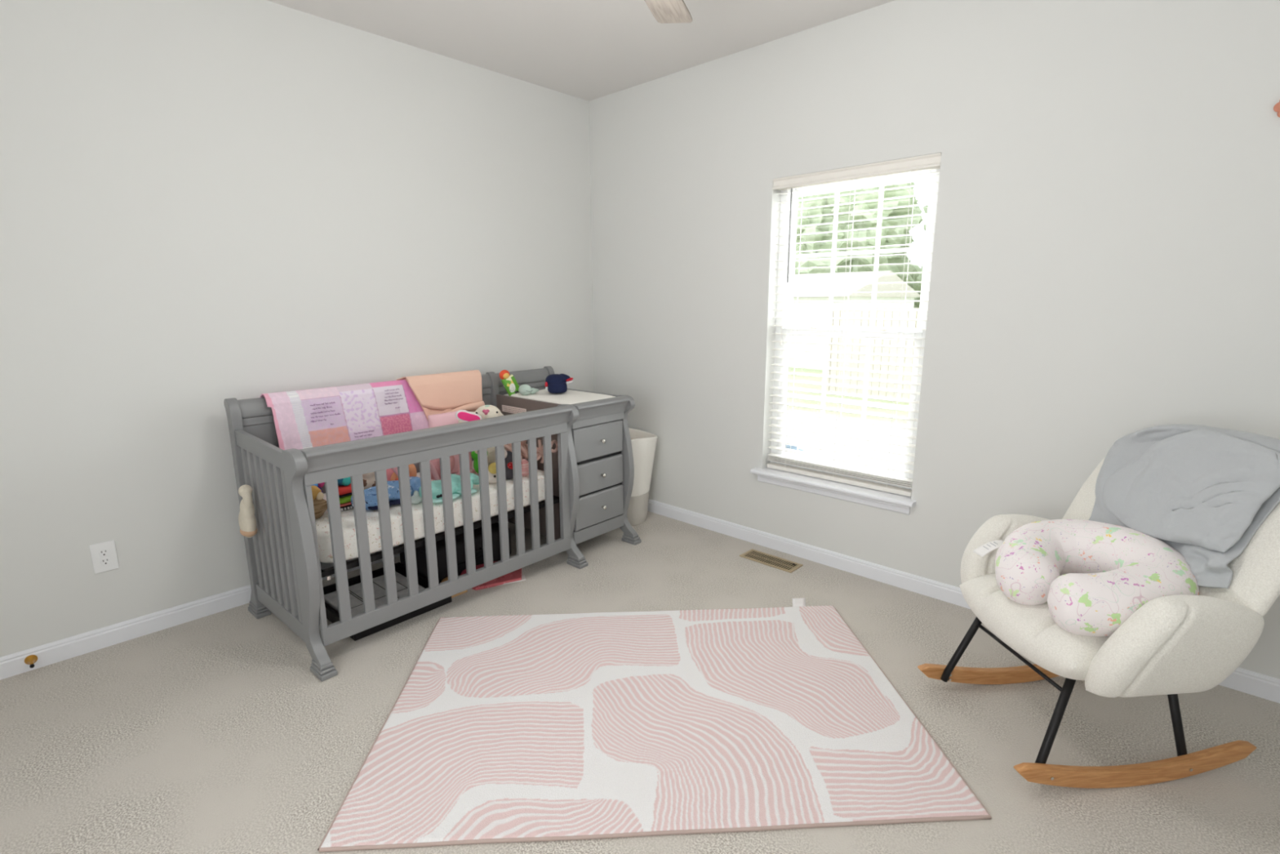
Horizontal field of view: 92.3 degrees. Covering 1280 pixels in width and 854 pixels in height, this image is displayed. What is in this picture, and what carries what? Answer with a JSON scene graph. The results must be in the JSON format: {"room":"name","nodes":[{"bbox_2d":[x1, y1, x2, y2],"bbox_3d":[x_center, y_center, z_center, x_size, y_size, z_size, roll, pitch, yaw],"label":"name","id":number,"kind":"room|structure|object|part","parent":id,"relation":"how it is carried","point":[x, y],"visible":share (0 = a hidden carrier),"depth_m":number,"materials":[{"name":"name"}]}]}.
{"room":"bedroom","nodes":[
{"label":"bedroom","id":0,"kind":"room"},
{"bbox_2d":[0,0,594,657],"bbox_3d":[-1.710,-0.550,3.012,0.120,2.735,4.140,10,16,42],"label":"wall","id":1,"kind":"structure","parent":0,"point":[204,203],"depth_m":2.72,"materials":[{"name":"paint"}]},
{"bbox_2d":[24,654,37,667],"bbox_3d":[-2.383,0.924,2.407,0.072,0.038,0.038,10,16,42],"label":"door stop","id":2,"kind":"object","parent":1,"relation":"attached to","point":[30,660],"visible":1,"depth_m":2.42,"materials":[{"name":"gold metal"}]},
{"bbox_2d":[88,540,119,573],"bbox_3d":[-2.232,0.542,2.562,0.010,0.126,0.081,10,16,42],"label":"wall outlet","id":3,"kind":"object","parent":1,"relation":"attached to","point":[104,555],"visible":1,"depth_m":2.56,"materials":[{"name":"white plastic"}]},
{"bbox_2d":[98,548,109,556],"bbox_3d":[-2.230,0.523,2.556,0.004,0.033,0.033,10,16,42],"label":"receptacle","id":4,"kind":"object","parent":3,"relation":"attached to","point":[102,552],"depth_m":2.56,"materials":[{"name":"white plastic"}]},
{"bbox_2d":[100,557,111,565],"bbox_3d":[-2.230,0.562,2.564,0.004,0.033,0.033,10,16,42],"label":"receptacle","id":5,"kind":"object","parent":3,"relation":"attached to","point":[104,561],"depth_m":2.56,"materials":[{"name":"white plastic"}]},
{"bbox_2d":[0,521,508,679],"bbox_3d":[-1.663,0.759,3.223,0.014,0.085,3.920,10,16,42],"label":"baseboard","id":6,"kind":"structure","parent":1,"relation":"attached to","point":[11,664],"depth_m":2.64,"materials":[{"name":"white paint"}]},
{"bbox_2d":[266,0,895,101],"bbox_3d":[-0.229,-1.669,1.367,4.150,0.100,4.140,10,16,42],"label":"ceiling","id":7,"kind":"structure","parent":0,"point":[587,50],"depth_m":3.02,"materials":[{"name":"paint"}]},
{"bbox_2d":[644,0,692,23],"bbox_3d":[-0.100,-1.425,1.558,1.268,0.455,1.275,10,16,42],"label":"ceiling fan","id":8,"kind":"object","parent":7,"relation":"hanging from","point":[664,11],"visible":1,"depth_m":2.10,"materials":[{"name":"beige wood"}]},
{"bbox_2d":[0,511,1279,853],"bbox_3d":[-0.218,1.119,1.932,4.150,0.120,4.140,10,16,42],"label":"floor","id":9,"kind":"structure","parent":0,"point":[216,733],"depth_m":2.08,"materials":[{"name":"carpet"}]},
{"bbox_2d":[323,562,451,640],"bbox_3d":[-1.258,0.822,2.968,0.510,0.060,0.470,10,15,41],"label":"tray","id":10,"kind":"object","parent":9,"relation":"on","point":[333,615],"visible":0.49,"depth_m":2.88,"materials":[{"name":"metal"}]},
{"bbox_2d":[324,571,425,615],"bbox_3d":[-1.254,0.818,2.964,0.430,0.056,0.380,10,15,41],"label":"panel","id":11,"kind":"object","parent":10,"relation":"on","point":[379,585],"visible":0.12,"depth_m":2.97,"materials":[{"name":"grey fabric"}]},
{"bbox_2d":[223,365,641,681],"bbox_3d":[-0.922,0.285,3.204,0.846,1.016,1.851,10,15,41],"label":"crib","id":12,"kind":"object","parent":9,"relation":"on","point":[588,481],"visible":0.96,"depth_m":2.73,"materials":[{"name":"grey paint"}]},
{"bbox_3d":[-1.785,0.349,2.777,0.104,0.966,0.042,10,15,41],"label":"corner post","id":13,"kind":"part","parent":12,"relation":"part of","materials":[{"name":"grey paint"}]},
{"bbox_2d":[238,484,257,537],"bbox_3d":[-1.671,0.357,2.608,0.111,0.241,0.061,10,15,41],"label":"plush","id":14,"kind":"object","parent":12,"relation":"hanging from","point":[246,518],"visible":1,"depth_m":2.58},
{"bbox_3d":[-1.537,0.089,2.498,0.575,0.085,0.024,10,15,41],"label":"rail","id":15,"kind":"part","parent":12,"relation":"part of","materials":[{"name":"grey paint"}]},
{"bbox_3d":[-1.534,0.792,2.640,0.575,0.080,0.024,10,15,41],"label":"rail","id":16,"kind":"part","parent":12,"relation":"part of","materials":[{"name":"grey paint"}]},
{"bbox_3d":[-1.269,0.499,2.341,0.144,0.841,0.042,10,15,41],"label":"corner post","id":17,"kind":"part","parent":12,"relation":"part of","materials":[{"name":"grey paint"}]},
{"bbox_2d":[259,379,428,449],"bbox_3d":[-1.411,-0.021,3.103,0.119,0.389,0.841,10,15,41],"label":"patchwork quilt","id":18,"kind":"object","parent":12,"relation":"hanging from","point":[303,419],"visible":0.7,"depth_m":3.00,"materials":[{"name":"fabric"}]},
{"bbox_3d":[-1.325,-0.119,3.183,0.023,0.034,1.304,10,15,41],"label":"headboard moulding","id":19,"kind":"part","parent":12,"relation":"part of","materials":[{"name":"grey paint"}]},
{"bbox_3d":[-1.325,0.287,3.267,0.014,0.790,1.304,10,15,41],"label":"panel","id":20,"kind":"part","parent":12,"relation":"part of","materials":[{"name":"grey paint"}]},
{"bbox_2d":[315,460,545,562],"bbox_3d":[-1.064,0.366,3.054,0.600,0.145,1.220,10,15,41],"label":"mattress","id":21,"kind":"object","parent":12,"relation":"on","point":[322,526],"visible":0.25,"depth_m":2.70,"materials":[{"name":"white fabric"}]},
{"bbox_2d":[311,482,324,492],"bbox_3d":[-1.435,0.286,2.668,0.106,0.174,0.114,4,12,20],"label":"toy","id":22,"kind":"object","parent":21,"relation":"on","point":[318,485],"visible":0.12,"depth_m":2.68,"materials":[{"name":"purple fabric"}]},
{"bbox_2d":[311,485,327,519],"bbox_3d":[-1.381,0.312,2.587,0.120,0.158,0.118,10,15,41],"label":"plush","id":23,"kind":"object","parent":21,"relation":"on","point":[320,505],"visible":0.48,"depth_m":2.57},
{"bbox_2d":[340,504,353,511],"bbox_3d":[-1.323,0.344,2.750,0.144,0.020,0.108,10,15,41],"label":"book","id":24,"kind":"object","parent":21,"relation":"on","point":[349,506],"visible":0.23,"depth_m":2.69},
{"bbox_2d":[339,501,351,506],"bbox_3d":[-1.324,0.328,2.748,0.140,0.012,0.108,10,15,41],"label":"book","id":25,"kind":"object","parent":24,"relation":"on","point":[347,503],"visible":0.1,"depth_m":2.69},
{"bbox_2d":[339,494,351,503],"bbox_3d":[-1.324,0.307,2.744,0.141,0.031,0.108,10,15,41],"label":"book","id":26,"kind":"object","parent":25,"relation":"on","point":[345,499],"visible":0.13,"depth_m":2.69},
{"bbox_2d":[338,492,351,497],"bbox_3d":[-1.324,0.288,2.740,0.140,0.010,0.108,10,15,41],"label":"book","id":27,"kind":"object","parent":26,"relation":"on","point":[350,493],"visible":0.11,"depth_m":2.68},
{"bbox_2d":[337,483,351,494],"bbox_3d":[-1.324,0.270,2.736,0.140,0.027,0.108,10,15,41],"label":"book","id":28,"kind":"object","parent":27,"relation":"on","point":[343,489],"visible":0.27,"depth_m":2.69,"materials":[{"name":"red fabric"}]},
{"bbox_2d":[337,476,351,485],"bbox_3d":[-1.326,0.222,2.726,0.103,0.080,0.088,5,12,23],"label":"elephant","id":29,"kind":"object","parent":28,"relation":"on","point":[345,482],"visible":0.32,"depth_m":2.70},
{"bbox_2d":[362,471,375,489],"bbox_3d":[-1.262,0.250,2.834,0.104,0.170,0.102,-2,12,-8],"label":"plush","id":30,"kind":"object","parent":21,"relation":"on","point":[369,480],"visible":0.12,"depth_m":2.79},
{"bbox_2d":[351,476,420,510],"bbox_3d":[-1.128,0.300,2.776,0.168,0.117,0.344,10,15,41],"label":"cloth bundle","id":31,"kind":"object","parent":21,"relation":"on","point":[371,497],"visible":0.3,"depth_m":2.73,"materials":[{"name":"blue fabric"}]},
{"bbox_3d":[-1.084,0.334,2.766,0.081,0.039,0.272,10,15,41],"label":"navy trim","id":32,"kind":"part","parent":31,"relation":"part of","materials":[{"name":"blue fabric"}]},
{"bbox_2d":[386,468,393,480],"bbox_3d":[-1.312,0.203,2.944,0.074,0.220,0.330,10,15,41],"label":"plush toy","id":33,"kind":"object","parent":21,"relation":"on","point":[389,472],"visible":0.02,"depth_m":3.00,"materials":[{"name":"pink fabric"}]},
{"bbox_2d":[390,463,416,480],"bbox_3d":[-1.137,0.234,2.952,0.107,0.155,0.114,10,15,41],"label":"plush","id":34,"kind":"object","parent":21,"relation":"on","point":[412,469],"visible":0.15,"depth_m":2.94},
{"bbox_2d":[411,490,422,503],"bbox_3d":[-1.013,0.317,2.772,0.056,0.061,0.053,10,15,41],"label":"toy","id":35,"kind":"object","parent":21,"relation":"on","point":[415,498],"visible":0.87,"depth_m":2.76,"materials":[{"name":"fabric"}]},
{"bbox_2d":[391,454,475,479],"bbox_3d":[-1.032,0.196,3.009,0.172,0.213,0.481,10,15,41],"label":"toy","id":36,"kind":"object","parent":21,"relation":"on","point":[435,472],"visible":0.22,"depth_m":3.03,"materials":[{"name":"pink fabric"}]},
{"bbox_3d":[-1.099,0.221,2.862,0.177,0.202,0.073,-10,15,-40],"label":"arm","id":37,"kind":"part","parent":36,"relation":"part of"},
{"bbox_3d":[-0.996,0.193,2.974,0.131,0.191,0.073,-9,14,-37],"label":"arm","id":38,"kind":"part","parent":36,"relation":"part of"},
{"bbox_3d":[-0.901,0.171,3.078,0.051,0.191,0.109,1,12,8],"label":"arm","id":39,"kind":"part","parent":36,"relation":"part of"},
{"bbox_3d":[-0.879,0.173,3.111,0.081,0.207,0.122,10,15,41],"label":"arm","id":40,"kind":"part","parent":36,"relation":"part of"},
{"bbox_2d":[418,472,479,502],"bbox_3d":[-0.882,0.281,2.894,0.169,0.104,0.322,10,15,41],"label":"mint whale","id":41,"kind":"object","parent":21,"relation":"on","point":[437,495],"visible":0.41,"depth_m":2.84,"materials":[{"name":"fabric"}]},
{"bbox_2d":[427,409,471,474],"bbox_3d":[-1.002,0.085,3.253,0.108,0.325,0.220,10,15,41],"label":"cushion","id":42,"kind":"object","parent":21,"relation":"on","point":[447,418],"visible":0.3,"depth_m":3.20,"materials":[{"name":"pink fabric"}]},
{"bbox_2d":[471,448,487,473],"bbox_3d":[-0.813,0.171,3.133,0.080,0.144,0.088,10,15,41],"label":"toy","id":43,"kind":"object","parent":21,"relation":"on","point":[474,454],"visible":0.3,"depth_m":3.11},
{"bbox_2d":[457,404,506,474],"bbox_3d":[-0.805,0.063,3.270,0.222,0.362,0.214,7,14,32],"label":"plush bunny","id":44,"kind":"object","parent":21,"relation":"on","point":[485,411],"visible":0.23,"depth_m":3.22,"materials":[{"name":"white fabric"}]},
{"bbox_2d":[455,409,481,422],"bbox_3d":[-0.847,-0.048,3.043,0.126,0.078,0.014,-6,13,-28],"label":"bunny ear","id":45,"kind":"object","parent":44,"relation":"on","point":[464,415],"visible":0.73,"depth_m":3.03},
{"bbox_2d":[488,462,496,483],"bbox_3d":[-0.739,0.228,3.087,0.088,0.110,0.095,3,12,16],"label":"dog","id":46,"kind":"object","parent":21,"relation":"on","point":[491,468],"visible":0.54,"depth_m":3.05},
{"bbox_2d":[504,448,513,479],"bbox_3d":[-0.675,0.186,3.151,0.118,0.168,0.115,10,15,41],"label":"mouse","id":47,"kind":"object","parent":21,"relation":"on","point":[508,454],"visible":0.36,"depth_m":3.12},
{"bbox_2d":[521,458,528,475],"bbox_3d":[-0.605,0.211,3.213,0.068,0.092,0.074,10,15,41],"label":"toy","id":48,"kind":"object","parent":21,"relation":"on","point":[525,467],"visible":0.59,"depth_m":3.19,"materials":[{"name":"pink fabric"}]},
{"bbox_2d":[504,440,557,463],"bbox_3d":[-0.628,0.101,3.330,0.323,0.194,0.247,-7,13,-31],"label":"octopus","id":49,"kind":"object","parent":21,"relation":"on","point":[524,447],"visible":0.28,"depth_m":3.28,"materials":[{"name":"pink fabric"}]},
{"bbox_3d":[-0.818,0.030,2.755,0.091,0.086,1.304,10,15,41],"label":"rail","id":50,"kind":"part","parent":12,"relation":"part of","materials":[{"name":"grey paint"}]},
{"bbox_2d":[395,369,484,421],"bbox_3d":[-1.097,-0.109,3.440,0.184,0.388,0.447,10,15,41],"label":"blanket","id":51,"kind":"object","parent":12,"relation":"on","point":[448,392],"visible":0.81,"depth_m":3.38,"materials":[{"name":"fabric"}]},
{"bbox_3d":[-0.822,0.731,2.902,0.028,0.071,1.304,10,15,41],"label":"rail","id":52,"kind":"part","parent":12,"relation":"part of","materials":[{"name":"grey paint"}]},
{"bbox_3d":[-0.891,0.146,3.764,0.104,0.966,0.043,10,15,41],"label":"corner post","id":53,"kind":"part","parent":12,"relation":"part of","materials":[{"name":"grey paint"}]},
{"bbox_2d":[503,406,524,413],"bbox_3d":[-0.733,-0.097,3.569,0.204,0.022,0.001,10,15,41],"label":"print","id":54,"kind":"object","parent":12,"relation":"attached to","point":[504,406],"depth_m":3.57},
{"bbox_3d":[-0.731,-0.254,3.839,0.023,0.034,0.402,10,15,41],"label":"headboard moulding","id":55,"kind":"part","parent":12,"relation":"part of","materials":[{"name":"grey paint"}]},
{"bbox_3d":[-0.731,0.151,3.923,0.014,0.790,0.402,10,15,41],"label":"panel","id":56,"kind":"part","parent":12,"relation":"part of","materials":[{"name":"grey paint"}]},
{"bbox_3d":[-0.633,0.228,3.560,0.600,0.784,0.018,10,15,41],"label":"divider panel","id":57,"kind":"part","parent":12,"relation":"part of","materials":[{"name":"grey wood"}]},
{"bbox_3d":[-0.597,0.079,4.089,0.104,0.966,0.040,10,15,41],"label":"corner post","id":58,"kind":"part","parent":12,"relation":"part of","materials":[{"name":"grey paint"}]},
{"bbox_2d":[504,373,614,404],"bbox_3d":[-0.473,-0.226,3.612,0.600,0.155,0.380,10,15,41],"label":"changing pad","id":59,"kind":"object","parent":12,"relation":"on","point":[570,397],"depth_m":3.60,"materials":[{"name":"white fabric"}]},
{"bbox_2d":[499,369,519,395],"bbox_3d":[-0.772,-0.260,3.643,0.054,0.161,0.125,10,15,41],"label":"toy","id":60,"kind":"object","parent":59,"relation":"on","point":[509,382],"visible":0.98,"depth_m":3.63,"materials":[{"name":"green plastic"}]},
{"bbox_2d":[518,384,538,395],"bbox_3d":[-0.652,-0.221,3.606,0.086,0.063,0.133,10,15,41],"label":"plush","id":61,"kind":"object","parent":59,"relation":"on","point":[524,389],"visible":1,"depth_m":3.56},
{"bbox_3d":[-0.484,-0.260,3.668,0.171,0.110,0.141,-3,12,-13],"label":"navy cap","id":62,"kind":"part","parent":59,"relation":"part of","materials":[{"name":"blue fabric"}]},
{"bbox_3d":[-0.376,0.296,3.328,0.144,0.841,0.043,10,15,41],"label":"corner post","id":63,"kind":"part","parent":12,"relation":"part of","materials":[{"name":"grey paint"}]},
{"bbox_3d":[-0.343,0.162,3.881,0.600,0.784,0.018,10,15,41],"label":"panel","id":64,"kind":"part","parent":12,"relation":"part of","materials":[{"name":"grey paint"}]},
{"bbox_3d":[-0.236,0.077,3.459,0.025,0.187,0.383,10,15,41],"label":"drawer","id":65,"kind":"part","parent":12,"relation":"part of","materials":[{"name":"grey paint"}]},
{"bbox_3d":[-0.235,0.460,3.537,0.025,0.184,0.383,10,15,41],"label":"drawer","id":66,"kind":"part","parent":12,"relation":"part of","materials":[{"name":"grey paint"}]},
{"bbox_3d":[-0.235,0.272,3.499,0.025,0.174,0.383,10,15,41],"label":"drawer","id":67,"kind":"part","parent":12,"relation":"part of","materials":[{"name":"grey paint"}]},
{"bbox_3d":[-0.224,-0.105,3.412,0.091,0.086,0.402,10,15,41],"label":"rail","id":68,"kind":"part","parent":12,"relation":"part of","materials":[{"name":"grey paint"}]},
{"bbox_3d":[-0.082,0.229,3.653,0.144,0.841,0.040,10,15,41],"label":"corner post","id":69,"kind":"part","parent":12,"relation":"part of","materials":[{"name":"grey paint"}]},
{"bbox_2d":[440,576,448,582],"bbox_3d":[-0.961,0.790,3.095,0.080,0.070,0.090,10,15,41],"label":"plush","id":70,"kind":"object","parent":9,"relation":"on","point":[446,578],"visible":0.16,"depth_m":3.07},
{"bbox_2d":[399,520,511,583],"bbox_3d":[-1.000,0.666,3.378,0.382,0.200,0.500,10,15,41],"label":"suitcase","id":71,"kind":"object","parent":9,"relation":"on","point":[420,552],"visible":0.31,"depth_m":3.22,"materials":[{"name":"fabric"}]},
{"bbox_3d":[-0.877,0.679,3.255,0.034,0.052,0.200,10,15,41],"label":"handle","id":72,"kind":"part","parent":71,"relation":"part of","materials":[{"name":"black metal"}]},
{"bbox_2d":[451,589,467,597],"bbox_3d":[-0.921,0.825,3.063,0.060,0.014,0.105,10,15,41],"label":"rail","id":73,"kind":"object","parent":9,"relation":"on","point":[464,591],"visible":0.21,"depth_m":3.05,"materials":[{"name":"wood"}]},
{"bbox_2d":[460,560,497,575],"bbox_3d":[-0.815,0.755,3.218,0.122,0.093,0.306,10,15,41],"label":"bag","id":74,"kind":"object","parent":9,"relation":"on","point":[479,566],"visible":0.14,"depth_m":3.16,"materials":[{"name":"fabric"}]},
{"bbox_2d":[471,568,525,590],"bbox_3d":[-0.704,0.797,3.182,0.124,0.018,0.306,10,15,41],"label":"pack","id":75,"kind":"object","parent":9,"relation":"on","point":[516,575],"visible":0.8,"depth_m":3.18},
{"bbox_2d":[626,427,657,525],"bbox_3d":[-0.101,0.326,4.056,0.425,0.591,0.425,-5,13,-24],"label":"laundry basket","id":76,"kind":"object","parent":9,"relation":"on","point":[643,443],"visible":0.34,"depth_m":3.94,"materials":[{"name":"white fabric"}]},
{"bbox_2d":[317,597,991,852],"bbox_3d":[0.033,0.965,2.265,1.844,0.049,1.234,-1,11,-3],"label":"area rug","id":77,"kind":"object","parent":9,"relation":"on","point":[512,728],"visible":1,"depth_m":2.03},
{"bbox_2d":[739,548,803,573],"bbox_3d":[0.731,0.744,3.439,0.330,0.010,0.132,10,16,42],"label":"floor vent","id":78,"kind":"object","parent":9,"relation":"in","point":[788,566],"visible":1,"depth_m":3.43,"materials":[{"name":"brown metal"}]},
{"bbox_2d":[917,457,1279,787],"bbox_3d":[1.473,0.530,1.998,0.824,0.996,0.762,-2,12,-6],"label":"rocking chair","id":79,"kind":"object","parent":9,"relation":"on","point":[1171,646],"visible":0.55,"depth_m":1.76,"materials":[{"name":"white fabric"}]},
{"bbox_3d":[1.180,0.792,2.236,0.136,0.308,0.026,2,12,12],"label":"leg","id":80,"kind":"part","parent":79,"relation":"part of","materials":[{"name":"black metal"}]},
{"bbox_3d":[1.409,0.484,2.294,0.433,0.312,0.151,-2,12,-6],"label":"arm","id":81,"kind":"part","parent":79,"relation":"part of","materials":[{"name":"beige fabric"}]},
{"bbox_3d":[1.428,0.627,2.012,0.545,0.192,0.524,-2,12,-6],"label":"seat","id":82,"kind":"part","parent":79,"relation":"part of","materials":[{"name":"beige fabric"}]},
{"bbox_3d":[1.229,0.876,1.819,0.136,0.308,0.026,-6,13,-25],"label":"leg","id":83,"kind":"part","parent":79,"relation":"part of","materials":[{"name":"black metal"}]},
{"bbox_2d":[973,519,1199,636],"bbox_3d":[1.420,0.455,1.964,0.518,0.238,0.533,-2,12,-6],"label":"pillow","id":84,"kind":"object","parent":79,"relation":"on","point":[1108,571],"visible":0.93,"depth_m":1.90,"materials":[{"name":"white fabric"}]},
{"bbox_3d":[1.713,0.331,1.985,0.341,0.602,0.704,-2,12,-6],"label":"backrest","id":85,"kind":"part","parent":79,"relation":"part of","materials":[{"name":"beige fabric"}]},
{"bbox_3d":[1.478,0.604,1.700,0.433,0.312,0.151,-2,12,-6],"label":"arm","id":86,"kind":"part","parent":79,"relation":"part of","materials":[{"name":"beige fabric"}]},
{"bbox_3d":[1.624,0.868,1.864,0.103,0.311,0.026,4,12,20],"label":"leg","id":87,"kind":"part","parent":79,"relation":"part of","materials":[{"name":"black metal"}]},
{"bbox_2d":[1088,423,1279,588],"bbox_3d":[1.773,0.213,1.961,0.390,0.418,0.608,-2,12,-6],"label":"blanket","id":88,"kind":"object","parent":79,"relation":"on","point":[1203,491],"visible":0.98,"depth_m":1.86,"materials":[{"name":"fabric"}]},
{"bbox_2d":[589,0,1279,679],"bbox_3d":[1.156,-0.578,3.093,3.950,2.735,0.140,10,16,42],"label":"wall","id":89,"kind":"structure","parent":0,"point":[1105,263],"depth_m":2.65,"materials":[{"name":"paint"}]},
{"bbox_2d":[750,466,915,515],"bbox_3d":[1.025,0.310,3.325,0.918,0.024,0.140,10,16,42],"label":"trim","id":90,"kind":"structure","parent":89,"relation":"attached to","point":[877,495],"depth_m":3.25,"materials":[{"name":"white paint"}]},
{"bbox_2d":[769,168,939,489],"bbox_3d":[1.096,-0.497,3.227,0.848,1.600,0.055,10,16,42],"label":"window","id":91,"kind":"structure","parent":89,"relation":"in","point":[926,277],"depth_m":3.21,"materials":[{"name":"white plastic"}]},
{"bbox_3d":[1.089,-0.132,3.291,0.758,0.768,0.028,10,16,42],"label":"sash","id":92,"kind":"part","parent":91,"relation":"part of","materials":[{"name":"white glass"}]},
{"bbox_2d":[767,152,941,496],"bbox_3d":[1.048,-0.492,3.175,0.846,1.600,0.090,10,16,42],"label":"window blind","id":93,"kind":"object","parent":91,"relation":"attached to","point":[930,162],"visible":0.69,"depth_m":3.16,"materials":[{"name":"white plastic"}]},
{"bbox_3d":[0.776,-0.850,3.312,0.012,0.820,0.011,10,16,42],"label":"pull cord","id":94,"kind":"part","parent":93,"relation":"part of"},
{"bbox_3d":[0.846,-0.517,3.383,0.002,1.520,0.053,10,16,42],"label":"ladder cord","id":95,"kind":"part","parent":93,"relation":"part of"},
{"bbox_3d":[1.061,0.278,3.342,0.824,0.024,0.052,10,16,42],"label":"rail","id":96,"kind":"part","parent":93,"relation":"part of","materials":[{"name":"white plastic"}]},
{"bbox_3d":[1.058,-0.479,3.189,0.002,1.520,0.053,10,16,42],"label":"ladder cord","id":97,"kind":"part","parent":93,"relation":"part of","materials":[{"name":"white fabric"}]},
{"bbox_3d":[1.270,-0.440,2.995,0.002,1.520,0.053,10,16,42],"label":"ladder cord","id":98,"kind":"part","parent":93,"relation":"part of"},
{"bbox_3d":[1.104,-0.861,3.163,0.758,0.772,0.028,10,16,42],"label":"sash","id":99,"kind":"part","parent":91,"relation":"part of","materials":[{"name":"white plastic"}]},
{"bbox_2d":[647,498,1279,702],"bbox_3d":[1.109,0.732,3.301,3.922,0.085,0.014,10,16,42],"label":"baseboard","id":100,"kind":"structure","parent":89,"relation":"attached to","point":[1257,684],"depth_m":3.25,"materials":[{"name":"white paint"}]},
{"bbox_2d":[1273,100,1279,117],"bbox_3d":[2.096,-1.037,1.981,0.076,0.070,0.019,10,16,42],"label":"flower","id":101,"kind":"object","parent":89,"relation":"attached to","point":[1277,107],"visible":1,"depth_m":2.00,"materials":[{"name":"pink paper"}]},
{"label":"outside","id":102,"kind":"structure","parent":0,"visible":0},
{"bbox_2d":[786,340,915,426],"bbox_3d":[30.522,-5.612,37.035,120.000,0.200,89.700,10,16,42],"label":"ground","id":103,"kind":"structure","parent":102,"point":[802,371],"depth_m":11.47,"materials":[{"name":"white"}]},
{"bbox_2d":[787,271,920,369],"bbox_3d":[3.906,-3.841,21.369,9.400,2.750,5.600,10,16,42],"label":"neighboring house","id":104,"kind":"structure","parent":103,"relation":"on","point":[881,277],"depth_m":17.45,"materials":[{"name":"white"}]},
{"bbox_2d":[794,182,923,284],"bbox_3d":[8.024,-7.154,25.504,6.512,7.605,5.632,2,12,13],"label":"tree","id":105,"kind":"object","parent":103,"relation":"on","point":[900,192],"visible":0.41,"depth_m":23.49,"materials":[{"name":"green plant"}]},
{"bbox_2d":[826,307,919,399],"bbox_3d":[6.077,-1.205,10.840,5.985,1.750,0.130,10,16,42],"label":"wooden fence","id":106,"kind":"object","parent":103,"relation":"on","point":[851,314],"visible":0.26,"depth_m":12.12,"materials":[{"name":"white wood"}]},
{"bbox_2d":[908,204,928,323],"bbox_3d":[14.399,-7.672,27.169,6.388,7.912,4.792,-3,12,-11],"label":"tree","id":107,"kind":"object","parent":103,"relation":"on","point":[916,277],"visible":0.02,"depth_m":26.70,"materials":[{"name":"green plant"}]},
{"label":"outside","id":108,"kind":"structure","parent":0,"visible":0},
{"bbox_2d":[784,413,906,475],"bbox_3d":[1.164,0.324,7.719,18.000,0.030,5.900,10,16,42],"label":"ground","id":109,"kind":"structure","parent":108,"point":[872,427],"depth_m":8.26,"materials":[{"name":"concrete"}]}
]}

